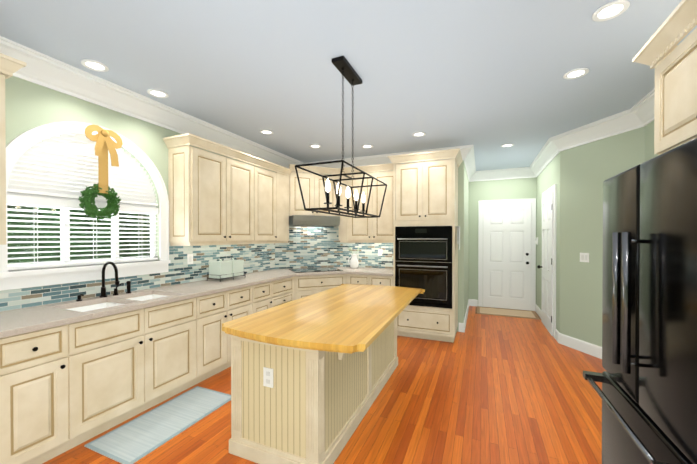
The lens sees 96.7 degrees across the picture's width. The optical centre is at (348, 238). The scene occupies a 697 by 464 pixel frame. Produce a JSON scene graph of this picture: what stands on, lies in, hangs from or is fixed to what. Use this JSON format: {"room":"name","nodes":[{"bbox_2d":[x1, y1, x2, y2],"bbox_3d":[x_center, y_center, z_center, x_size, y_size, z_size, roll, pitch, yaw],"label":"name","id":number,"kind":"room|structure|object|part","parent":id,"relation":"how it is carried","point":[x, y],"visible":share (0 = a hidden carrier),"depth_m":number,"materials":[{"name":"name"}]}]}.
{"room":"kitchen","nodes":[
{"label":"kitchen","id":0,"kind":"room"},
{"bbox_2d":[1,76,273,311],"bbox_3d":[-2.453,0.034,2.422,0.150,2.820,7.900,0,0,23],"label":"wall","id":1,"kind":"structure","parent":0,"point":[29,105],"depth_m":2.59,"materials":[{"name":"green paint"}]},
{"bbox_2d":[0,56,11,244],"bbox_3d":[-2.438,-0.557,1.843,0.328,1.190,0.466,0,0,23],"label":"upper cabinet","id":2,"kind":"object","parent":1,"relation":"attached to","point":[5,61],"depth_m":1.97,"materials":[{"name":"beige wood"}]},
{"bbox_2d":[0,122,170,290],"bbox_3d":[-2.257,-0.318,2.761,0.160,1.360,1.330,0,0,23],"label":"window","id":3,"kind":"structure","parent":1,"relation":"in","point":[53,165],"depth_m":2.60,"materials":[{"name":"white"}]},
{"bbox_2d":[78,124,122,219],"bbox_3d":[-2.155,-0.564,2.702,0.130,0.810,0.328,0,0,23],"label":"wreath","id":4,"kind":"object","parent":3,"relation":"hanging from","point":[104,141],"visible":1,"depth_m":2.69,"materials":[{"name":"green plant"}]},
{"bbox_2d":[0,260,274,311],"bbox_3d":[-2.092,0.437,3.058,0.008,0.146,4.450,0,0,23],"label":"backsplash","id":5,"kind":"structure","parent":1,"relation":"attached to","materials":[{"name":"tile"}]},
{"bbox_2d":[164,133,231,243],"bbox_3d":[-1.697,-0.522,3.564,0.328,1.120,0.565,0,0,23],"label":"upper cabinet","id":6,"kind":"object","parent":1,"relation":"attached to","point":[199,180],"depth_m":3.36,"materials":[{"name":"beige wood"}]},
{"bbox_2d":[168,242,274,271],"bbox_3d":[-1.586,0.189,4.232,0.008,0.330,1.892,0,0,23],"label":"backsplash","id":7,"kind":"structure","parent":1,"relation":"attached to","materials":[{"name":"tile"}]},
{"bbox_2d":[187,254,192,264],"bbox_3d":[-1.844,0.238,3.609,0.008,0.118,0.075,0,0,23],"label":"outlet","id":8,"kind":"object","parent":7,"relation":"attached to","point":[189,258],"visible":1,"depth_m":3.60,"materials":[{"name":"white plastic"}]},
{"bbox_2d":[232,148,259,243],"bbox_3d":[-1.513,-0.524,3.993,0.328,1.120,0.621,0,0,23],"label":"upper cabinet","id":9,"kind":"object","parent":1,"relation":"attached to","point":[245,177],"depth_m":4.00,"materials":[{"name":"beige wood"}]},
{"bbox_2d":[260,160,275,243],"bbox_3d":[-1.331,-0.527,4.415,0.328,1.120,0.550,0,0,23],"label":"upper cabinet","id":10,"kind":"object","parent":1,"relation":"attached to","point":[267,178],"depth_m":4.42,"materials":[{"name":"beige wood"}]},
{"bbox_2d":[276,164,295,243],"bbox_3d":[-1.131,-0.529,4.812,0.383,1.120,0.457,0,0,23],"label":"upper cabinet","id":11,"kind":"object","parent":1,"relation":"attached to","point":[285,222],"depth_m":4.77,"materials":[{"name":"beige wood"}]},
{"bbox_2d":[272,216,343,271],"bbox_3d":[-0.657,0.053,5.320,0.854,0.889,0.854,0,0,23],"label":"backsplash","id":12,"kind":"structure","parent":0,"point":[315,248],"depth_m":5.27,"materials":[{"name":"multicoloured tile"}]},
{"bbox_2d":[289,215,339,226],"bbox_3d":[-0.578,-0.288,5.118,0.872,0.162,0.872,0,0,23],"label":"range hood","id":13,"kind":"object","parent":12,"relation":"attached to","point":[294,220],"depth_m":4.92,"materials":[{"name":"silver metal"}]},
{"bbox_2d":[43,306,605,463],"bbox_3d":[0.150,1.495,2.318,5.120,0.100,10.150,0,0,23],"label":"floor","id":14,"kind":"structure","parent":0,"point":[488,389],"depth_m":2.59,"materials":[{"name":"brown wood"}]},
{"bbox_2d":[0,336,11,463],"bbox_3d":[-2.340,1.004,1.700,0.628,0.890,0.453,0,0,23],"label":"base cabinet","id":15,"kind":"object","parent":14,"relation":"on","point":[5,345],"depth_m":1.78,"materials":[{"name":"beige wood"}]},
{"bbox_2d":[12,320,87,463],"bbox_3d":[-2.201,1.002,2.024,0.628,0.890,0.503,0,0,23],"label":"base cabinet","id":16,"kind":"object","parent":14,"relation":"on","point":[50,366],"depth_m":1.96,"materials":[{"name":"beige wood"}]},
{"bbox_2d":[0,304,91,339],"bbox_3d":[-2.372,0.539,1.579,0.663,0.039,1.510,0,0,23],"label":"countertop","id":17,"kind":"structure","parent":16,"relation":"on","point":[17,321],"depth_m":2.03,"materials":[{"name":"beige stone"}]},
{"bbox_2d":[88,316,191,439],"bbox_3d":[-1.928,1.113,2.659,0.628,0.660,0.932,0,0,23],"label":"base cabinet","id":18,"kind":"object","parent":14,"relation":"on","point":[94,358],"depth_m":2.44,"materials":[{"name":"beige wood"}]},
{"bbox_2d":[84,386,230,463],"bbox_3d":[-1.432,1.438,2.486,0.480,0.011,0.930,0,0,23],"label":"kitchen mat","id":19,"kind":"object","parent":14,"relation":"on","point":[136,439],"visible":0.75,"depth_m":2.37,"materials":[{"name":"fabric"}]},
{"bbox_2d":[144,292,231,385],"bbox_3d":[-1.666,0.995,3.267,0.628,0.890,0.511,0,0,23],"label":"base cabinet","id":20,"kind":"object","parent":14,"relation":"on","point":[211,346],"depth_m":3.05,"materials":[{"name":"beige wood"}]},
{"bbox_2d":[144,268,391,307],"bbox_3d":[-0.577,0.524,4.126,1.946,0.039,2.988,0,0,23],"label":"countertop","id":21,"kind":"structure","parent":20,"relation":"on","point":[277,286],"depth_m":4.12,"materials":[{"name":"beige stone"}]},
{"bbox_2d":[207,258,245,281],"bbox_3d":[-1.529,0.376,3.894,0.222,0.258,0.433,0,0,23],"label":"canisters","id":22,"kind":"object","parent":21,"relation":"on","point":[224,269],"visible":1,"depth_m":3.78,"materials":[{"name":"white ceramic"}]},
{"bbox_2d":[289,267,342,272],"bbox_3d":[-0.528,0.488,4.961,0.898,0.022,0.898,0,0,23],"label":"cooktop","id":23,"kind":"object","parent":21,"relation":"in","point":[294,269],"depth_m":4.83,"materials":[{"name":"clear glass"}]},
{"bbox_2d":[348,247,358,268],"bbox_3d":[0.089,0.314,5.226,0.210,0.366,0.159,0,0,23],"label":"pitcher","id":24,"kind":"object","parent":21,"relation":"on","point":[354,263],"visible":1,"depth_m":5.18,"materials":[{"name":"white ceramic"}]},
{"bbox_2d":[232,304,255,319],"bbox_3d":[-1.510,0.993,3.628,0.628,0.890,0.526,0,0,23],"label":"base cabinet","id":25,"kind":"object","parent":14,"relation":"on","point":[238,310],"depth_m":3.53,"materials":[{"name":"beige wood"}]},
{"bbox_2d":[256,304,268,311],"bbox_3d":[-1.371,0.991,3.953,0.628,0.890,0.434,0,0,23],"label":"base cabinet","id":26,"kind":"object","parent":14,"relation":"on","point":[258,308],"depth_m":3.80,"materials":[{"name":"beige wood"}]},
{"bbox_2d":[222,284,424,463],"bbox_3d":[-0.003,1.003,2.745,1.020,0.880,2.100,0,0,23],"label":"kitchen island","id":27,"kind":"object","parent":14,"relation":"on","point":[311,375],"visible":1,"depth_m":2.03,"materials":[{"name":"beige wood"}]},
{"bbox_2d":[263,367,272,387],"bbox_3d":[-0.513,0.887,1.982,0.075,0.120,0.007,0,0,23],"label":"outlet","id":28,"kind":"object","parent":27,"relation":"attached to","point":[267,371],"depth_m":1.98,"materials":[{"name":"white plastic"}]},
{"bbox_2d":[372,276,391,285],"bbox_3d":[0.610,0.986,4.893,0.368,0.890,0.646,0,0,23],"label":"base cabinet","id":29,"kind":"object","parent":14,"relation":"on","point":[388,282],"depth_m":4.56,"materials":[{"name":"beige wood"}]},
{"bbox_2d":[392,149,459,342],"bbox_3d":[1.164,0.117,4.629,0.850,2.630,0.683,0,0,23],"label":"tall cabinet","id":30,"kind":"object","parent":14,"relation":"on","point":[425,228],"depth_m":4.32,"materials":[{"name":"beige wood"}]},
{"bbox_2d":[476,306,540,319],"bbox_3d":[3.035,1.417,5.975,1.080,0.012,0.650,0,0,23],"label":"door mat","id":31,"kind":"object","parent":14,"relation":"on","point":[528,314],"visible":1,"depth_m":5.95,"materials":[{"name":"beige fabric"}]},
{"bbox_2d":[583,138,696,463],"bbox_3d":[1.678,0.554,1.236,1.002,1.785,0.912,0,0,23],"label":"fridge","id":32,"kind":"object","parent":14,"relation":"on","point":[647,393],"visible":1,"depth_m":1.28,"materials":[{"name":"black metal"}]},
{"bbox_2d":[0,0,696,170],"bbox_3d":[0.150,-1.425,2.301,5.120,0.100,10.150,0,0,23],"label":"ceiling","id":33,"kind":"structure","parent":0,"point":[486,79],"depth_m":2.42,"materials":[{"name":"grey paint"}]},
{"bbox_2d":[80,59,108,71],"bbox_3d":[-1.999,-1.369,2.441,0.185,0.010,0.176,0,0,23],"label":"recessed light","id":34,"kind":"object","parent":33,"relation":"in","point":[94,65],"depth_m":2.45,"materials":[{"name":"white plastic"}]},
{"bbox_3d":[-2.007,-1.373,2.451,0.115,0.002,0.115,0,0,14],"label":"recessed ceiling light lense","id":35,"kind":"part","parent":34,"relation":"part of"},
{"bbox_2d":[147,89,168,97],"bbox_3d":[-1.795,-1.372,2.917,0.182,0.010,0.173,0,0,23],"label":"recessed light","id":36,"kind":"object","parent":33,"relation":"in","point":[157,93],"depth_m":2.93,"materials":[{"name":"white plastic"}]},
{"bbox_3d":[-1.801,-1.375,2.929,0.115,0.002,0.115,0,0,17],"label":"recessed ceiling light lense","id":37,"kind":"part","parent":36,"relation":"part of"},
{"bbox_2d":[260,130,273,134],"bbox_3d":[-1.050,-1.378,3.991,0.167,0.010,0.175,0,0,23],"label":"recessed light","id":38,"kind":"object","parent":33,"relation":"in","point":[272,132],"depth_m":4.00,"materials":[{"name":"white plastic"}]},
{"bbox_2d":[295,56,386,217],"bbox_3d":[-0.004,-0.787,2.529,0.374,1.177,1.014,0,0,23],"label":"pendant lantern","id":39,"kind":"object","parent":33,"relation":"hanging from","point":[343,66],"visible":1,"depth_m":2.45,"materials":[{"name":"black metal"}]},
{"bbox_2d":[412,132,425,136],"bbox_3d":[0.925,-1.378,4.071,0.172,0.010,0.181,0,0,23],"label":"recessed light","id":40,"kind":"object","parent":33,"relation":"in","point":[424,133],"depth_m":4.08,"materials":[{"name":"white plastic"}]},
{"bbox_2d":[501,143,513,146],"bbox_3d":[2.336,-1.381,4.554,0.158,0.010,0.178,0,0,23],"label":"recessed light","id":41,"kind":"object","parent":33,"relation":"in","point":[511,144],"depth_m":4.56,"materials":[{"name":"white plastic"}]},
{"bbox_2d":[563,68,588,78],"bbox_3d":[1.880,-1.370,2.560,0.168,0.010,0.183,0,0,23],"label":"recessed light","id":42,"kind":"object","parent":33,"relation":"in","point":[579,72],"depth_m":2.57,"materials":[{"name":"white plastic"}]},
{"bbox_3d":[1.888,-1.373,2.571,0.115,0.002,0.115,0,0,17],"label":"recessed ceiling light lense","id":43,"kind":"part","parent":42,"relation":"part of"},
{"bbox_2d":[592,0,629,21],"bbox_3d":[1.565,-1.366,1.851,0.173,0.010,0.181,0,0,23],"label":"recessed light","id":44,"kind":"object","parent":33,"relation":"in","point":[625,4],"depth_m":1.86,"materials":[{"name":"white plastic"}]},
{"bbox_3d":[1.570,-1.369,1.859,0.115,0.002,0.115,0,0,17],"label":"recessed ceiling light lense","id":45,"kind":"part","parent":44,"relation":"part of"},
{"bbox_2d":[327,160,464,331],"bbox_3d":[0.471,0.018,5.383,2.880,2.820,0.150,0,0,23],"label":"wall","id":46,"kind":"structure","parent":0,"point":[463,251],"depth_m":4.76,"materials":[{"name":"green paint"}]},
{"bbox_2d":[284,164,343,215],"bbox_3d":[-0.641,-0.772,5.273,0.918,0.800,0.918,0,0,23],"label":"upper cabinet","id":47,"kind":"object","parent":46,"relation":"attached to","point":[312,186],"depth_m":5.04,"materials":[{"name":"beige wood"}]},
{"bbox_2d":[336,172,351,239],"bbox_3d":[-0.040,-0.522,5.307,0.297,1.100,0.383,0,0,23],"label":"upper cabinet","id":48,"kind":"object","parent":46,"relation":"attached to","point":[343,224],"depth_m":5.17,"materials":[{"name":"beige wood"}]},
{"bbox_2d":[352,172,375,239],"bbox_3d":[0.277,-0.521,5.201,0.489,1.100,0.328,0,0,23],"label":"upper cabinet","id":49,"kind":"object","parent":46,"relation":"attached to","point":[362,228],"depth_m":5.02,"materials":[{"name":"beige wood"}]},
{"bbox_2d":[343,243,392,268],"bbox_3d":[0.401,0.258,5.326,1.098,0.479,0.008,0,0,23],"label":"backsplash","id":50,"kind":"structure","parent":46,"relation":"attached to","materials":[{"name":"tile"}]},
{"bbox_2d":[376,168,391,239],"bbox_3d":[0.616,-0.520,5.055,0.493,1.100,0.328,0,0,23],"label":"upper cabinet","id":51,"kind":"object","parent":46,"relation":"attached to","point":[384,222],"depth_m":4.90,"materials":[{"name":"beige wood"}]},
{"bbox_2d":[465,168,468,313],"bbox_3d":[2.120,0.016,5.762,0.150,2.820,1.850,0,0,23],"label":"wall","id":52,"kind":"structure","parent":0,"point":[466,177],"depth_m":5.68,"materials":[{"name":"green paint"}]},
{"bbox_2d":[469,177,536,299],"bbox_3d":[3.153,0.012,6.406,1.540,2.820,0.150,0,0,23],"label":"wall","id":53,"kind":"structure","parent":0,"point":[520,188],"depth_m":6.49,"materials":[{"name":"green paint"}]},
{"bbox_2d":[478,198,535,310],"bbox_3d":[3.201,0.313,6.293,1.038,2.220,0.021,0,0,23],"label":"door frame","id":54,"kind":"structure","parent":53,"relation":"attached to","point":[532,201],"depth_m":6.25,"materials":[{"name":"white wood"}]},
{"bbox_2d":[483,203,530,310],"bbox_3d":[3.188,0.357,6.247,0.870,2.120,0.110,0,0,23],"label":"door","id":55,"kind":"structure","parent":53,"relation":"in","point":[506,256],"depth_m":6.26,"materials":[{"name":"white wood"}]},
{"bbox_2d":[536,126,644,346],"bbox_3d":[3.484,0.022,4.658,0.750,2.820,2.800,0,0,23],"label":"wall","id":56,"kind":"structure","parent":0,"point":[578,175],"depth_m":3.96,"materials":[{"name":"green paint"}]},
{"bbox_2d":[0,36,654,181],"bbox_3d":[0.150,-1.280,2.302,4.720,0.190,9.750,0,0,23],"label":"crown molding","id":57,"kind":"structure","parent":56,"relation":"attached to","point":[44,70],"depth_m":3.38,"materials":[{"name":"white wood"}]},
{"bbox_2d":[459,299,601,358],"bbox_3d":[2.468,1.365,4.150,1.910,0.140,4.550,0,0,23],"label":"baseboard","id":58,"kind":"structure","parent":56,"relation":"attached to","point":[582,346],"depth_m":4.10,"materials":[{"name":"white wood"}]},
{"bbox_2d":[537,191,553,335],"bbox_3d":[3.133,0.364,4.940,0.110,2.120,0.862,0,0,23],"label":"hall door","id":59,"kind":"structure","parent":56,"relation":"in","point":[547,267],"depth_m":4.89,"materials":[{"name":"white wood"}]},
{"bbox_2d":[542,184,556,337],"bbox_3d":[3.179,0.320,4.926,0.021,2.220,1.030,0,0,23],"label":"door frame","id":60,"kind":"structure","parent":56,"relation":"attached to","point":[553,188],"depth_m":4.46,"materials":[{"name":"white wood"}]},
{"bbox_2d":[580,253,588,262],"bbox_3d":[2.980,0.236,3.915,0.008,0.118,0.118,0,0,-14],"label":"light switch","id":61,"kind":"object","parent":56,"relation":"attached to","point":[584,257],"visible":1,"depth_m":3.91,"materials":[{"name":"white plastic"}]},
{"bbox_2d":[645,121,657,160],"bbox_3d":[1.833,0.048,0.061,0.150,2.820,6.950,0,0,23],"label":"wall","id":62,"kind":"structure","parent":0,"point":[649,141],"depth_m":3.19,"materials":[{"name":"green paint"}]},
{"bbox_2d":[648,0,696,154],"bbox_3d":[1.925,-0.759,1.348,0.698,0.600,0.554,0,0,23],"label":"upper cabinet","id":63,"kind":"object","parent":62,"relation":"attached to","point":[675,66],"depth_m":1.54,"materials":[{"name":"beige wood"}]},
{"bbox_2d":[696,0,696,135],"bbox_3d":[1.755,-0.757,0.952,0.698,0.600,0.554,0,0,23],"label":"upper cabinet","id":64,"kind":"object","parent":62,"relation":"attached to","point":[696,0],"depth_m":1.39,"materials":[{"name":"beige wood"}]},
{"label":"outside","id":65,"kind":"structure","parent":0,"visible":0},
{"bbox_2d":[7,205,149,265],"bbox_3d":[-3.401,-0.610,3.262,2.240,4.300,6.700,0,0,23],"label":"garden","id":66,"kind":"object","parent":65,"point":[59,234],"depth_m":3.15,"materials":[{"name":"green plant"}]}
]}

